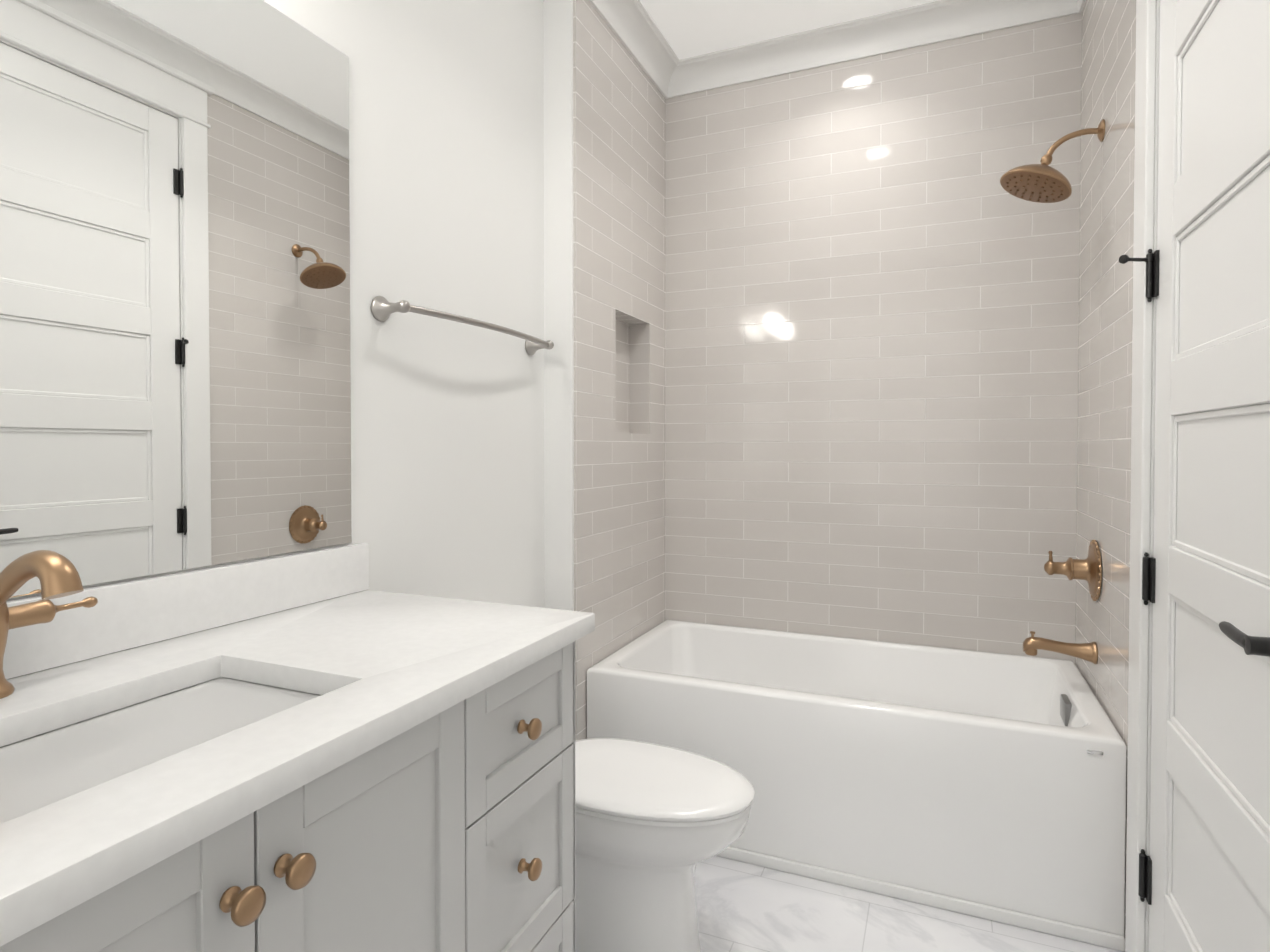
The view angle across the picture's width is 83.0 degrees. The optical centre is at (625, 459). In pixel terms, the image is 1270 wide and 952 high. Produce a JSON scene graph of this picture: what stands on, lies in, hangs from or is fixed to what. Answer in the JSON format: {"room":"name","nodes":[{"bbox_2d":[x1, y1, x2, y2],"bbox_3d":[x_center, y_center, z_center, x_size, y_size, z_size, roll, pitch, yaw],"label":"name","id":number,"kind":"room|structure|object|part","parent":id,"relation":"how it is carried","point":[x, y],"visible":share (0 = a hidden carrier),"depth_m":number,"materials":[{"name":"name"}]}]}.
{"room":"bathroom","nodes":[
{"label":"bathroom","id":0,"kind":"room"},
{"bbox_2d":[6,0,629,607],"bbox_3d":[-0.838,-0.185,1.225,0.173,2.860,3.885,0,1,24],"label":"wall","id":1,"kind":"structure","parent":0,"point":[446,156],"depth_m":1.90,"materials":[{"name":"white paint"}]},
{"bbox_2d":[0,0,351,597],"bbox_3d":[-0.891,-0.338,0.934,0.005,1.065,1.414,0,1,24],"label":"mirror","id":2,"kind":"object","parent":1,"relation":"attached to","point":[175,387],"visible":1,"depth_m":1.21,"materials":[{"name":"clear glass"}]},
{"bbox_2d":[28,543,368,670],"bbox_3d":[-0.875,0.251,0.956,0.020,0.105,1.450,0,1,24],"label":"backsplash","id":3,"kind":"structure","parent":1,"relation":"attached to","point":[147,610],"depth_m":1.26,"materials":[{"name":"white stone"}]},
{"bbox_2d":[371,296,553,355],"bbox_3d":[-0.388,-0.355,1.958,0.108,0.060,0.730,0,1,24],"label":"towel rail","id":4,"kind":"object","parent":1,"relation":"attached to","point":[382,308],"visible":1,"depth_m":1.75,"materials":[{"name":"silver metal"}]},
{"bbox_2d":[543,0,573,610],"bbox_3d":[-0.286,-0.204,2.388,0.253,2.860,0.012,0,1,24],"label":"trim","id":5,"kind":"structure","parent":0,"point":[559,333],"depth_m":2.35,"materials":[{"name":"white paint"}]},
{"bbox_2d":[573,0,665,740],"bbox_3d":[-0.083,-0.212,2.841,0.263,2.860,0.983,0,1,24],"label":"wall","id":6,"kind":"structure","parent":0,"point":[619,182],"depth_m":2.61,"materials":[{"name":"tile"}]},
{"bbox_2d":[589,0,1085,98],"bbox_3d":[0.037,-1.562,1.001,1.637,0.100,3.918,0,1,24],"label":"crown molding","id":7,"kind":"structure","parent":6,"relation":"attached to","point":[631,24],"depth_m":2.72,"materials":[{"name":"white paint"}]},
{"bbox_2d":[640,0,937,59],"bbox_3d":[-0.026,-1.662,1.027,2.074,0.100,4.218,0,1,24],"label":"ceiling","id":8,"kind":"structure","parent":0,"point":[689,28],"depth_m":2.66,"materials":[{"name":"white paint"}]},
{"bbox_2d":[665,13,1081,662],"bbox_3d":[0.851,-0.213,2.888,1.937,2.860,0.150,0,1,24],"label":"wall","id":9,"kind":"structure","parent":0,"point":[871,385],"depth_m":2.75,"materials":[{"name":"tile"}]},
{"bbox_2d":[1075,0,1135,937],"bbox_3d":[1.472,-0.199,2.078,0.150,2.860,0.838,0,1,24],"label":"wall tiles","id":10,"kind":"structure","parent":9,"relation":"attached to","point":[1108,71],"depth_m":2.06,"materials":[{"name":"beige tile"}]},
{"bbox_2d":[1000,119,1104,202],"bbox_3d":[1.291,-0.901,2.179,0.272,0.214,0.203,0,1,24],"label":"shower head","id":11,"kind":"object","parent":10,"relation":"attached to","point":[1043,182],"visible":1,"depth_m":2.16},
{"bbox_2d":[1023,631,1097,663],"bbox_3d":[1.339,0.579,2.218,0.194,0.083,0.068,0,1,24],"label":"tub spout","id":12,"kind":"object","parent":10,"relation":"attached to","point":[1032,644],"visible":1,"depth_m":2.20,"materials":[{"name":"gold metal"}]},
{"bbox_2d":[1044,540,1101,600],"bbox_3d":[1.368,0.337,2.210,0.138,0.187,0.187,0,1,24],"label":"shower valve","id":13,"kind":"object","parent":10,"relation":"attached to","point":[1089,569],"visible":1,"depth_m":2.17,"materials":[{"name":"gold metal"}]},
{"bbox_2d":[695,855,1124,951],"bbox_3d":[-0.026,1.297,1.076,2.074,0.100,4.218,0,1,24],"label":"floor","id":14,"kind":"structure","parent":0,"point":[744,907],"depth_m":1.91,"materials":[{"name":"stone"}]},
{"bbox_2d":[0,627,594,951],"bbox_3d":[-0.615,0.796,0.846,0.592,0.908,1.400,0,1,24],"label":"bathroom vanity","id":15,"kind":"object","parent":14,"relation":"on","point":[453,828],"depth_m":0.93,"materials":[{"name":"grey wood"}]},
{"bbox_2d":[0,587,594,930],"bbox_3d":[-0.616,0.323,0.844,0.586,0.035,1.450,0,1,24],"label":"countertop","id":16,"kind":"structure","parent":15,"relation":"on","point":[391,658],"depth_m":0.93,"materials":[{"name":"white stone"}]},
{"bbox_2d":[0,550,107,694],"bbox_3d":[-0.730,0.206,0.936,0.230,0.196,0.172,0,1,24],"label":"faucet","id":17,"kind":"object","parent":16,"relation":"on","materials":[{"name":"gold metal"}]},
{"bbox_2d":[0,663,335,818],"bbox_3d":[-0.596,0.406,0.823,0.344,0.154,0.565,0,1,24],"label":"sink","id":18,"kind":"object","parent":16,"relation":"in","point":[43,760],"depth_m":0.90,"materials":[{"name":"white ceramic"}]},
{"bbox_3d":[-0.353,0.785,1.491,0.558,0.908,0.008,0,1,24],"label":"panel","id":19,"kind":"part","parent":15,"relation":"part of","materials":[{"name":"grey wood"}]},
{"bbox_2d":[575,738,754,951],"bbox_3d":[-0.058,0.864,1.865,0.789,0.741,0.450,0,1,24],"label":"toilet","id":20,"kind":"object","parent":14,"relation":"on","point":[656,824],"visible":0.5,"depth_m":1.72,"materials":[{"name":"white ceramic"}]},
{"bbox_3d":[-0.045,1.030,1.862,0.748,0.409,0.376,0,1,24],"label":"bowl","id":21,"kind":"part","parent":20,"relation":"part of","materials":[{"name":"white ceramic"}]},
{"bbox_3d":[0.044,0.819,1.819,0.562,0.012,0.378,0,1,24],"label":"seat","id":22,"kind":"part","parent":20,"relation":"part of","materials":[{"name":"white"}]},
{"bbox_3d":[0.043,0.801,1.820,0.570,0.021,0.384,0,1,24],"label":"lid","id":23,"kind":"part","parent":20,"relation":"part of","materials":[{"name":"white"}]},
{"bbox_2d":[587,620,1126,950],"bbox_3d":[0.715,0.963,2.455,1.518,0.524,0.782,0,1,24],"label":"bathtub","id":24,"kind":"object","parent":14,"relation":"on","point":[988,785],"visible":0.88,"depth_m":2.08,"materials":[{"name":"white ceramic"}]},
{"bbox_2d":[1125,0,1159,951],"bbox_3d":[1.087,-0.141,1.241,0.183,2.770,1.038,0,1,24],"label":"door frame","id":25,"kind":"structure","parent":14,"relation":"on","point":[1142,422],"depth_m":1.64,"materials":[{"name":"white paint"}]},
{"bbox_2d":[1138,0,1269,951],"bbox_3d":[1.050,-0.058,1.265,0.061,2.580,0.774,0,1,24],"label":"door leaf","id":26,"kind":"structure","parent":25,"relation":"attached to","point":[1210,797],"depth_m":1.30,"materials":[{"name":"white paint"}]},
{"bbox_2d":[1119,255,1153,263],"bbox_3d":[1.152,-0.450,1.614,0.077,0.021,0.021,0,1,-3],"label":"door stop","id":27,"kind":"object","parent":26,"relation":"attached to","point":[1123,259],"visible":0.98,"depth_m":1.61,"materials":[{"name":"black metal"}]},
{"bbox_3d":[1.179,-0.074,1.612,0.019,2.166,0.034,0,1,24],"label":"door hinges","id":28,"kind":"part","parent":26,"relation":"part of","materials":[{"name":"black metal"}]},
{"bbox_2d":[1219,621,1269,656],"bbox_3d":[0.898,0.256,1.020,0.056,0.066,0.146,0,1,24],"label":"door lever","id":29,"kind":"object","parent":26,"relation":"attached to","point":[1254,645],"visible":1,"depth_m":0.99,"materials":[{"name":"black metal"}]}
]}

